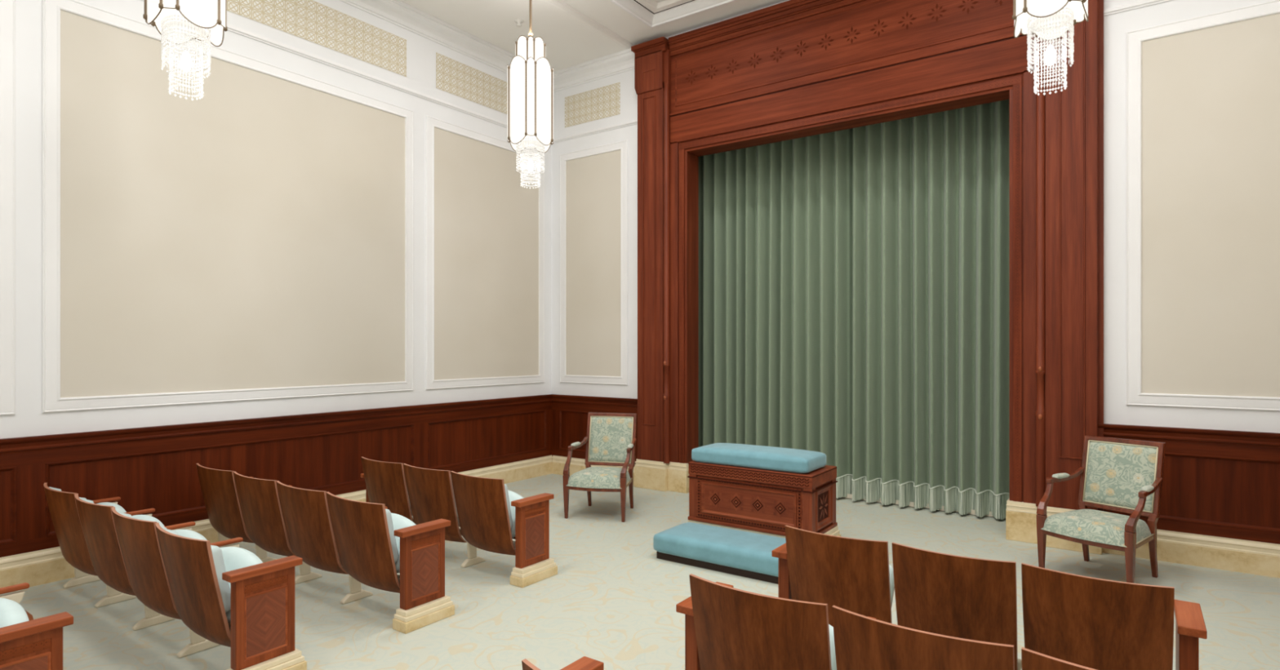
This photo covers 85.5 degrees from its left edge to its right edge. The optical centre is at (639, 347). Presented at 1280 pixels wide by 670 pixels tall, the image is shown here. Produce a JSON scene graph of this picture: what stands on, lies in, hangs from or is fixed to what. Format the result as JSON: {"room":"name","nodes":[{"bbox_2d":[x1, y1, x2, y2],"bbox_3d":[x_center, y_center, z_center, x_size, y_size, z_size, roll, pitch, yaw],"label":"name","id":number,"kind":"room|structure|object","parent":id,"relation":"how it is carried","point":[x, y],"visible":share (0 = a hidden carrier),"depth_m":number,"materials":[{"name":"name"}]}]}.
{"room":"house of worship","nodes":[
{"label":"house of worship","id":0,"kind":"room"},
{"bbox_2d":[0,0,551,439],"bbox_3d":[-3.671,-1.150,5.732,0.226,5.600,8.400,0,0,36],"label":"wall","id":1,"kind":"structure","parent":0,"point":[342,219],"depth_m":6.04,"materials":[{"name":"white paint"}]},
{"bbox_2d":[0,394,551,557],"bbox_3d":[-3.517,1.025,5.746,0.060,0.810,8.200,0,0,36],"label":"wainscoting","id":2,"kind":"structure","parent":1,"relation":"attached to","point":[155,467],"depth_m":5.95,"materials":[{"name":"brown wood"}]},
{"bbox_2d":[0,455,552,588],"bbox_3d":[-3.519,1.532,5.747,0.056,0.235,8.200,0,0,36],"label":"baseboard","id":3,"kind":"structure","parent":1,"relation":"attached to","point":[35,568],"depth_m":4.91,"materials":[{"name":"beige stone"}]},
{"bbox_2d":[339,0,515,73],"bbox_3d":[-3.491,-3.440,5.727,0.125,0.200,8.200,0,0,36],"label":"trim","id":4,"kind":"structure","parent":1,"relation":"attached to","point":[397,12],"depth_m":7.51,"materials":[{"name":"white paint"}]},
{"bbox_2d":[400,0,785,71],"bbox_3d":[-0.535,-3.745,3.556,7.860,0.410,8.500,0,0,36],"label":"ceiling","id":5,"kind":"structure","parent":0,"point":[573,32],"depth_m":7.55,"materials":[{"name":"paint"}]},
{"bbox_2d":[142,0,227,100],"bbox_3d":[-2.711,-2.552,4.138,0.388,2.096,0.388,0,0,36],"label":"pendant lamp","id":6,"kind":"object","parent":5,"relation":"hanging from","point":[181,22],"visible":1,"depth_m":4.09,"materials":[{"name":"white glass"}]},
{"bbox_2d":[168,37,204,100],"bbox_3d":[-2.711,-1.657,4.138,0.172,0.306,0.171,0,0,36],"label":"fringe","id":7,"kind":"object","parent":6,"relation":"hanging from","point":[184,58],"depth_m":4.10,"materials":[{"name":"clear glass"}]},
{"bbox_2d":[160,13,211,79],"bbox_3d":[-2.711,-1.786,4.138,0.239,0.287,0.238,0,0,36],"label":"fringe","id":8,"kind":"object","parent":6,"relation":"hanging from","point":[181,27],"depth_m":4.09,"materials":[{"name":"clear glass"}]},
{"bbox_2d":[514,18,524,26],"bbox_3d":[-1.311,-3.512,7.513,0.100,0.056,0.100,0,0,36],"label":"sprinkler","id":9,"kind":"object","parent":5,"relation":"attached to","point":[519,21],"visible":1,"depth_m":7.49,"materials":[{"name":"white plastic"}]},
{"bbox_2d":[506,0,553,188],"bbox_3d":[-1.027,-2.552,6.499,0.388,2.096,0.388,0,0,36],"label":"pendant lamp","id":10,"kind":"object","parent":5,"relation":"hanging from","point":[530,73],"visible":1,"depth_m":6.38,"materials":[{"name":"white glass"}]},
{"bbox_2d":[520,151,541,188],"bbox_3d":[-1.027,-1.657,6.499,0.172,0.306,0.171,0,0,36],"label":"fringe","id":11,"kind":"object","parent":10,"relation":"hanging from","point":[531,164],"depth_m":6.45,"materials":[{"name":"clear glass"}]},
{"bbox_2d":[515,137,545,174],"bbox_3d":[-1.027,-1.786,6.499,0.239,0.287,0.238,0,0,36],"label":"fringe","id":12,"kind":"object","parent":10,"relation":"hanging from","point":[531,144],"depth_m":6.45,"materials":[{"name":"clear glass"}]},
{"bbox_2d":[1012,0,1088,95],"bbox_3d":[2.400,-2.552,4.054,0.388,2.096,0.388,0,0,36],"label":"pendant lamp","id":13,"kind":"object","parent":5,"relation":"hanging from","point":[1049,20],"visible":1,"depth_m":4.01,"materials":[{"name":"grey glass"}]},
{"bbox_2d":[1033,31,1067,95],"bbox_3d":[2.400,-1.657,4.054,0.172,0.306,0.171,0,0,36],"label":"fringe","id":14,"kind":"object","parent":13,"relation":"hanging from","point":[1048,62],"depth_m":4.02,"materials":[{"name":"clear glass"}]},
{"bbox_2d":[1026,6,1074,73],"bbox_3d":[2.400,-1.786,4.054,0.239,0.287,0.238,0,0,36],"label":"fringe","id":15,"kind":"object","parent":13,"relation":"hanging from","point":[1056,20],"depth_m":4.01,"materials":[{"name":"clear glass"}]},
{"bbox_2d":[0,473,1279,669],"bbox_3d":[-0.157,1.700,4.085,7.860,0.100,9.800,0,0,36],"label":"floor","id":16,"kind":"structure","parent":0,"point":[610,601],"depth_m":4.41,"materials":[{"name":"carpet"}]},
{"bbox_2d":[0,582,33,628],"bbox_3d":[-2.715,1.282,2.824,0.600,0.735,0.475,0,0,36],"label":"seat","id":17,"kind":"object","parent":16,"relation":"on","point":[11,613],"visible":0.56,"depth_m":2.87,"materials":[{"name":"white fabric"}]},
{"bbox_2d":[0,598,29,628],"bbox_3d":[-2.695,1.216,2.845,0.519,0.303,0.234,0,0,36],"label":"seat cushion","id":18,"kind":"object","parent":17,"relation":"on","point":[11,613],"depth_m":2.82,"materials":[{"name":"white fabric"}]},
{"bbox_2d":[0,612,73,669],"bbox_3d":[-2.380,1.361,2.637,0.124,0.578,0.356,0,0,36],"label":"end panel","id":19,"kind":"object","parent":16,"relation":"on","point":[37,644],"visible":1,"depth_m":2.68,"materials":[{"name":"brown wood"}]},
{"bbox_2d":[43,482,127,588],"bbox_3d":[-3.665,1.282,4.647,0.600,0.735,0.475,0,0,36],"label":"seat","id":20,"kind":"object","parent":16,"relation":"on","point":[62,505],"visible":0.56,"depth_m":4.44,"materials":[{"name":"brown wood"}]},
{"bbox_2d":[48,486,86,499],"bbox_3d":[-3.737,1.120,4.538,0.565,0.353,0.165,0,0,36],"label":"cushion","id":21,"kind":"object","parent":20,"relation":"on","point":[52,495],"depth_m":4.39,"materials":[{"name":"white fabric"}]},
{"bbox_2d":[96,502,126,512],"bbox_3d":[-3.644,1.216,4.668,0.519,0.303,0.234,0,0,36],"label":"seat cushion","id":22,"kind":"object","parent":20,"relation":"on","point":[117,508],"depth_m":4.69,"materials":[{"name":"white fabric"}]},
{"bbox_2d":[75,493,164,608],"bbox_3d":[-3.168,1.282,4.293,0.600,0.735,0.475,0,0,36],"label":"seat","id":23,"kind":"object","parent":16,"relation":"on","point":[97,522],"visible":0.66,"depth_m":4.08,"materials":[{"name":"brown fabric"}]},
{"bbox_2d":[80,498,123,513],"bbox_3d":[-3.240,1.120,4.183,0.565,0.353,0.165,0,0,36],"label":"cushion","id":24,"kind":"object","parent":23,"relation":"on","point":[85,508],"depth_m":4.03,"materials":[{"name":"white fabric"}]},
{"bbox_2d":[131,515,164,527],"bbox_3d":[-3.147,1.216,4.314,0.519,0.303,0.234,0,0,36],"label":"seat cushion","id":25,"kind":"object","parent":23,"relation":"on","point":[145,517],"depth_m":4.33,"materials":[{"name":"white fabric"}]},
{"bbox_2d":[111,506,206,631],"bbox_3d":[-2.670,1.282,3.938,0.600,0.735,0.475,0,0,36],"label":"seat","id":26,"kind":"object","parent":16,"relation":"on","point":[138,540],"visible":0.7,"depth_m":3.73,"materials":[{"name":"brown wood"}]},
{"bbox_2d":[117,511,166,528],"bbox_3d":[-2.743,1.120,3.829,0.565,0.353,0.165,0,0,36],"label":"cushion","id":27,"kind":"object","parent":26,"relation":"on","point":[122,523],"depth_m":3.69,"materials":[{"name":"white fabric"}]},
{"bbox_2d":[174,529,206,540],"bbox_3d":[-2.650,1.216,3.959,0.519,0.303,0.234,0,0,36],"label":"seat cushion","id":28,"kind":"object","parent":26,"relation":"on","point":[184,533],"depth_m":3.97,"materials":[{"name":"white fabric"}]},
{"bbox_2d":[155,522,262,657],"bbox_3d":[-2.173,1.282,3.583,0.600,0.735,0.475,0,0,36],"label":"seat","id":29,"kind":"object","parent":16,"relation":"on","point":[194,568],"visible":0.86,"depth_m":3.37,"materials":[{"name":"brown wood"}]},
{"bbox_2d":[162,528,231,616],"bbox_3d":[-2.246,1.120,3.474,0.565,0.353,0.165,0,0,36],"label":"cushion","id":30,"kind":"object","parent":29,"relation":"on","point":[194,571],"depth_m":3.34,"materials":[{"name":"white fabric"}]},
{"bbox_2d":[219,546,262,623],"bbox_3d":[-2.153,1.216,3.604,0.519,0.303,0.234,0,0,36],"label":"seat cushion","id":31,"kind":"object","parent":29,"relation":"on","point":[234,557],"depth_m":3.54,"materials":[{"name":"white fabric"}]},
{"bbox_2d":[195,463,254,547],"bbox_3d":[-3.140,1.282,5.424,0.606,0.735,0.475,0,0,36],"label":"seat","id":32,"kind":"object","parent":16,"relation":"on","point":[218,487],"visible":0.61,"depth_m":5.21,"materials":[{"name":"brown wood"}]},
{"bbox_2d":[222,555,306,669],"bbox_3d":[-1.838,1.361,3.396,0.124,0.578,0.356,0,0,36],"label":"end panel","id":33,"kind":"object","parent":16,"relation":"on","point":[263,594],"visible":1,"depth_m":3.39,"materials":[{"name":"brown wood"}]},
{"bbox_2d":[233,471,295,563],"bbox_3d":[-2.637,1.282,5.065,0.606,0.735,0.475,0,0,36],"label":"seat","id":34,"kind":"object","parent":16,"relation":"on","point":[259,499],"visible":0.6,"depth_m":4.86,"materials":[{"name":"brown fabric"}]},
{"bbox_2d":[275,480,348,584],"bbox_3d":[-2.134,1.282,4.707,0.606,0.735,0.475,0,0,36],"label":"seat","id":35,"kind":"object","parent":16,"relation":"on","point":[305,513],"visible":0.73,"depth_m":4.51,"materials":[{"name":"brown wood"}]},
{"bbox_2d":[360,473,369,502],"bbox_3d":[-2.238,1.361,5.981,0.124,0.578,0.356,0,0,36],"label":"end panel","id":36,"kind":"object","parent":16,"relation":"on","point":[362,474],"visible":0.04,"depth_m":5.86,"materials":[{"name":"brown wood"}]},
{"bbox_2d":[325,492,415,604],"bbox_3d":[-1.632,1.282,4.348,0.606,0.735,0.475,0,0,36],"label":"seat","id":37,"kind":"object","parent":16,"relation":"on","point":[368,548],"visible":0.86,"depth_m":4.15,"materials":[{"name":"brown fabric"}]},
{"bbox_2d":[385,509,399,562],"bbox_3d":[-1.704,1.120,4.239,0.572,0.353,0.165,0,0,36],"label":"cushion","id":38,"kind":"object","parent":37,"relation":"on","point":[392,550],"depth_m":4.08,"materials":[{"name":"white fabric"}]},
{"bbox_2d":[391,513,415,573],"bbox_3d":[-1.611,1.216,4.369,0.526,0.303,0.234,0,0,36],"label":"seat cushion","id":39,"kind":"object","parent":37,"relation":"on","point":[399,522],"depth_m":4.23,"materials":[{"name":"white fabric"}]},
{"bbox_2d":[360,457,413,522],"bbox_3d":[-1.992,1.282,5.743,0.547,0.735,0.458,0,0,36],"label":"seat","id":40,"kind":"object","parent":16,"relation":"on","point":[385,482],"visible":0.62,"depth_m":5.53,"materials":[{"name":"brown wood"}]},
{"bbox_2d":[392,519,454,634],"bbox_3d":[-1.294,1.361,4.159,0.124,0.578,0.356,0,0,36],"label":"end panel","id":41,"kind":"object","parent":16,"relation":"on","point":[424,602],"visible":1,"depth_m":4.13,"materials":[{"name":"brown wood"}]},
{"bbox_2d":[403,463,466,542],"bbox_3d":[-1.529,1.282,5.423,0.556,0.735,0.475,0,0,36],"label":"seat","id":42,"kind":"object","parent":16,"relation":"on","point":[430,492],"visible":0.59,"depth_m":5.22,"materials":[{"name":"brown wood"}]},
{"bbox_2d":[450,471,524,568],"bbox_3d":[-1.068,1.282,5.094,0.556,0.735,0.475,0,0,36],"label":"seat","id":43,"kind":"object","parent":16,"relation":"on","point":[486,514],"visible":0.88,"depth_m":4.92,"materials":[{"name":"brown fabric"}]},
{"bbox_2d":[504,484,513,528],"bbox_3d":[-1.141,1.120,4.985,0.521,0.353,0.165,0,0,36],"label":"cushion","id":44,"kind":"object","parent":43,"relation":"on","point":[508,519],"depth_m":4.84,"materials":[{"name":"white fabric"}]},
{"bbox_2d":[507,490,524,537],"bbox_3d":[-1.048,1.216,5.115,0.475,0.302,0.234,0,0,36],"label":"seat cushion","id":45,"kind":"object","parent":43,"relation":"on","point":[512,496],"depth_m":4.95,"materials":[{"name":"white fabric"}]},
{"bbox_2d":[521,658,540,669],"bbox_3d":[-0.011,1.282,2.002,0.568,0.735,0.458,0,0,36],"label":"seat","id":46,"kind":"object","parent":16,"relation":"on","point":[526,665],"visible":1,"depth_m":2.00,"materials":[{"name":"brown wood"}]},
{"bbox_2d":[510,493,557,587],"bbox_3d":[-0.750,1.361,4.920,0.124,0.578,0.356,0,0,36],"label":"end panel","id":47,"kind":"object","parent":16,"relation":"on","point":[533,563],"visible":1,"depth_m":4.88,"materials":[{"name":"brown wood"}]},
{"bbox_2d":[560,656,604,669],"bbox_3d":[-0.267,1.361,2.247,0.124,0.578,0.356,0,0,36],"label":"end panel","id":48,"kind":"object","parent":16,"relation":"on","point":[584,663],"visible":1,"depth_m":2.34,"materials":[{"name":"brown wood"}]},
{"bbox_2d":[562,412,637,522],"bbox_3d":[-0.365,1.170,6.875,0.638,0.964,0.700,0,0,14],"label":"armchair","id":49,"kind":"object","parent":16,"relation":"on","point":[611,440],"visible":1,"depth_m":7.06,"materials":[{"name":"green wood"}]},
{"bbox_2d":[566,466,630,488],"bbox_3d":[-0.381,1.269,6.812,0.594,0.126,0.570,0,0,14],"label":"seat cushion","id":50,"kind":"object","parent":49,"relation":"on","point":[590,477],"depth_m":6.59,"materials":[{"name":"green fabric"}]},
{"bbox_2d":[675,582,733,669],"bbox_3d":[0.276,1.361,3.008,0.124,0.578,0.356,0,0,36],"label":"end panel","id":51,"kind":"object","parent":16,"relation":"on","point":[691,655],"visible":0.37,"depth_m":2.88,"materials":[{"name":"brown wood"}]},
{"bbox_2d":[653,522,786,584],"bbox_3d":[0.695,1.546,5.275,1.137,0.207,0.507,0,0,36],"label":"kneeler","id":52,"kind":"object","parent":16,"relation":"on","point":[746,554],"visible":0.75,"depth_m":5.15,"materials":[{"name":"teal fabric"}]},
{"bbox_2d":[688,573,836,669],"bbox_3d":[0.532,1.282,2.763,0.568,0.735,0.458,0,0,36],"label":"seat","id":53,"kind":"object","parent":16,"relation":"on","point":[735,629],"visible":0.92,"depth_m":2.59,"materials":[{"name":"brown wood"}]},
{"bbox_2d":[828,624,836,669],"bbox_3d":[0.554,1.216,2.793,0.496,0.303,0.234,0,0,36],"label":"seat cushion","id":54,"kind":"object","parent":53,"relation":"on","point":[833,664],"depth_m":2.65,"materials":[{"name":"white fabric"}]},
{"bbox_2d":[687,443,840,538],"bbox_3d":[1.006,1.239,5.722,1.136,0.822,0.563,0,0,36],"label":"altar","id":55,"kind":"object","parent":16,"relation":"on","point":[762,490],"visible":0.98,"depth_m":5.48,"materials":[{"name":"brown wood"}]},
{"bbox_2d":[691,443,826,473],"bbox_3d":[0.966,0.897,5.700,1.030,0.138,0.436,0,0,36],"label":"cushion","id":56,"kind":"object","parent":55,"relation":"on","point":[753,459],"depth_m":5.52,"materials":[{"name":"teal fabric"}]},
{"bbox_2d":[771,542,791,599],"bbox_3d":[0.819,1.361,3.769,0.124,0.578,0.356,0,0,36],"label":"end panel","id":57,"kind":"object","parent":16,"relation":"on","point":[784,590],"visible":0.12,"depth_m":3.64,"materials":[{"name":"brown wood"}]},
{"bbox_2d":[784,525,894,626],"bbox_3d":[1.053,1.282,3.540,0.513,0.735,0.458,0,0,36],"label":"seat","id":58,"kind":"object","parent":16,"relation":"on","point":[855,575],"visible":0.65,"depth_m":3.36,"materials":[{"name":"brown wood"}]},
{"bbox_2d":[888,564,894,604],"bbox_3d":[1.075,1.216,3.570,0.441,0.302,0.234,0,0,36],"label":"seat cushion","id":59,"kind":"object","parent":58,"relation":"on","point":[891,575],"depth_m":3.46,"materials":[{"name":"white fabric"}]},
{"bbox_2d":[831,605,1014,669],"bbox_3d":[1.012,1.282,2.431,0.577,0.735,0.475,0,0,36],"label":"seat","id":60,"kind":"object","parent":16,"relation":"on","point":[861,642],"visible":1,"depth_m":2.26,"materials":[{"name":"brown wood"}]},
{"bbox_2d":[891,542,1022,669],"bbox_3d":[1.488,1.282,3.239,0.522,0.735,0.475,0,0,36],"label":"seat","id":61,"kind":"object","parent":16,"relation":"on","point":[965,597],"visible":0.83,"depth_m":3.06,"materials":[{"name":"brown wood"}]},
{"bbox_2d":[1021,647,1096,669],"bbox_3d":[1.491,1.282,2.089,0.577,0.735,0.475,0,0,36],"label":"seat","id":62,"kind":"object","parent":16,"relation":"on","point":[1030,660],"visible":1,"depth_m":2.05,"materials":[{"name":"brown wood"}]},
{"bbox_2d":[1021,563,1174,669],"bbox_3d":[1.923,1.282,2.930,0.522,0.735,0.475,0,0,36],"label":"seat","id":63,"kind":"object","parent":16,"relation":"on","point":[1089,622],"visible":0.94,"depth_m":2.75,"materials":[{"name":"brown wood"}]},
{"bbox_2d":[1035,435,1165,583],"bbox_3d":[3.341,1.170,5.003,0.700,0.964,0.638,0,0,-33],"label":"armchair","id":64,"kind":"object","parent":16,"relation":"on","point":[1121,475],"visible":0.97,"depth_m":5.02,"materials":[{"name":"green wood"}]},
{"bbox_2d":[1040,509,1151,547],"bbox_3d":[3.287,1.269,4.967,0.570,0.126,0.594,0,0,-33],"label":"seat cushion","id":65,"kind":"object","parent":64,"relation":"on","point":[1089,526],"depth_m":4.83,"materials":[{"name":"green fabric"}]},
{"bbox_2d":[1173,600,1207,669],"bbox_3d":[2.214,1.361,2.774,0.124,0.578,0.356,0,0,36],"label":"end panel","id":66,"kind":"object","parent":16,"relation":"on","point":[1190,626],"visible":0.95,"depth_m":2.68,"materials":[{"name":"brown wood"}]},
{"bbox_2d":[551,0,1279,433],"bbox_3d":[1.927,-1.150,7.005,7.860,5.600,0.226,0,0,36],"label":"wall","id":67,"kind":"structure","parent":0,"point":[1192,87],"depth_m":5.37,"materials":[{"name":"white paint"}]},
{"bbox_2d":[551,455,634,485],"bbox_3d":[-0.555,1.532,8.634,1.414,0.235,0.056,0,0,36],"label":"baseboard","id":68,"kind":"structure","parent":67,"relation":"attached to","point":[558,463],"depth_m":8.84,"materials":[{"name":"beige stone"}]},
{"bbox_2d":[553,48,635,92],"bbox_3d":[1.840,-3.440,6.883,7.460,0.200,0.125,0,0,36],"label":"trim","id":69,"kind":"structure","parent":67,"relation":"attached to","point":[621,61],"depth_m":8.59,"materials":[{"name":"white paint"}]},
{"bbox_2d":[551,394,637,464],"bbox_3d":[-0.580,1.025,8.649,1.470,0.810,0.060,0,0,36],"label":"wainscoting","id":70,"kind":"structure","parent":67,"relation":"attached to","point":[569,412],"depth_m":8.81,"materials":[{"name":"brown wood"}]},
{"bbox_2d":[631,0,1103,555],"bbox_3d":[1.893,-0.945,6.958,4.640,5.190,0.382,0,0,36],"label":"surround","id":71,"kind":"object","parent":67,"relation":"attached to","point":[790,69],"visible":0.86,"depth_m":6.46,"materials":[{"name":"brown wood"}]},
{"bbox_2d":[1097,423,1279,544],"bbox_3d":[4.296,1.025,5.170,1.470,0.810,0.060,0,0,36],"label":"wainscoting","id":72,"kind":"structure","parent":67,"relation":"attached to","point":[1218,483],"depth_m":5.16,"materials":[{"name":"brown wood"}]},
{"bbox_2d":[1102,529,1279,577],"bbox_3d":[4.275,1.532,5.188,1.414,0.235,0.056,0,0,36],"label":"baseboard","id":73,"kind":"structure","parent":67,"relation":"attached to","point":[1260,558],"depth_m":5.16,"materials":[{"name":"beige stone"}]},
{"bbox_3d":[2.357,-0.650,7.574,4.700,4.600,1.200,0,0,36],"label":"wall","id":74,"kind":"structure","parent":0,"visible":0},
{"bbox_2d":[698,128,853,498],"bbox_3d":[1.393,-0.503,8.054,2.122,4.293,0.249,0,0,36],"label":"stage curtain","id":75,"kind":"object","parent":74,"relation":"hanging from","point":[775,220],"visible":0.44,"depth_m":7.90,"materials":[{"name":"green fabric"}]},
{"bbox_2d":[851,99,1008,519],"bbox_3d":[3.133,-0.503,6.876,2.091,4.293,0.354,0,0,36],"label":"stage curtain","id":76,"kind":"object","parent":74,"relation":"hanging from","point":[931,410],"visible":0.73,"depth_m":6.93,"materials":[{"name":"green fabric"}]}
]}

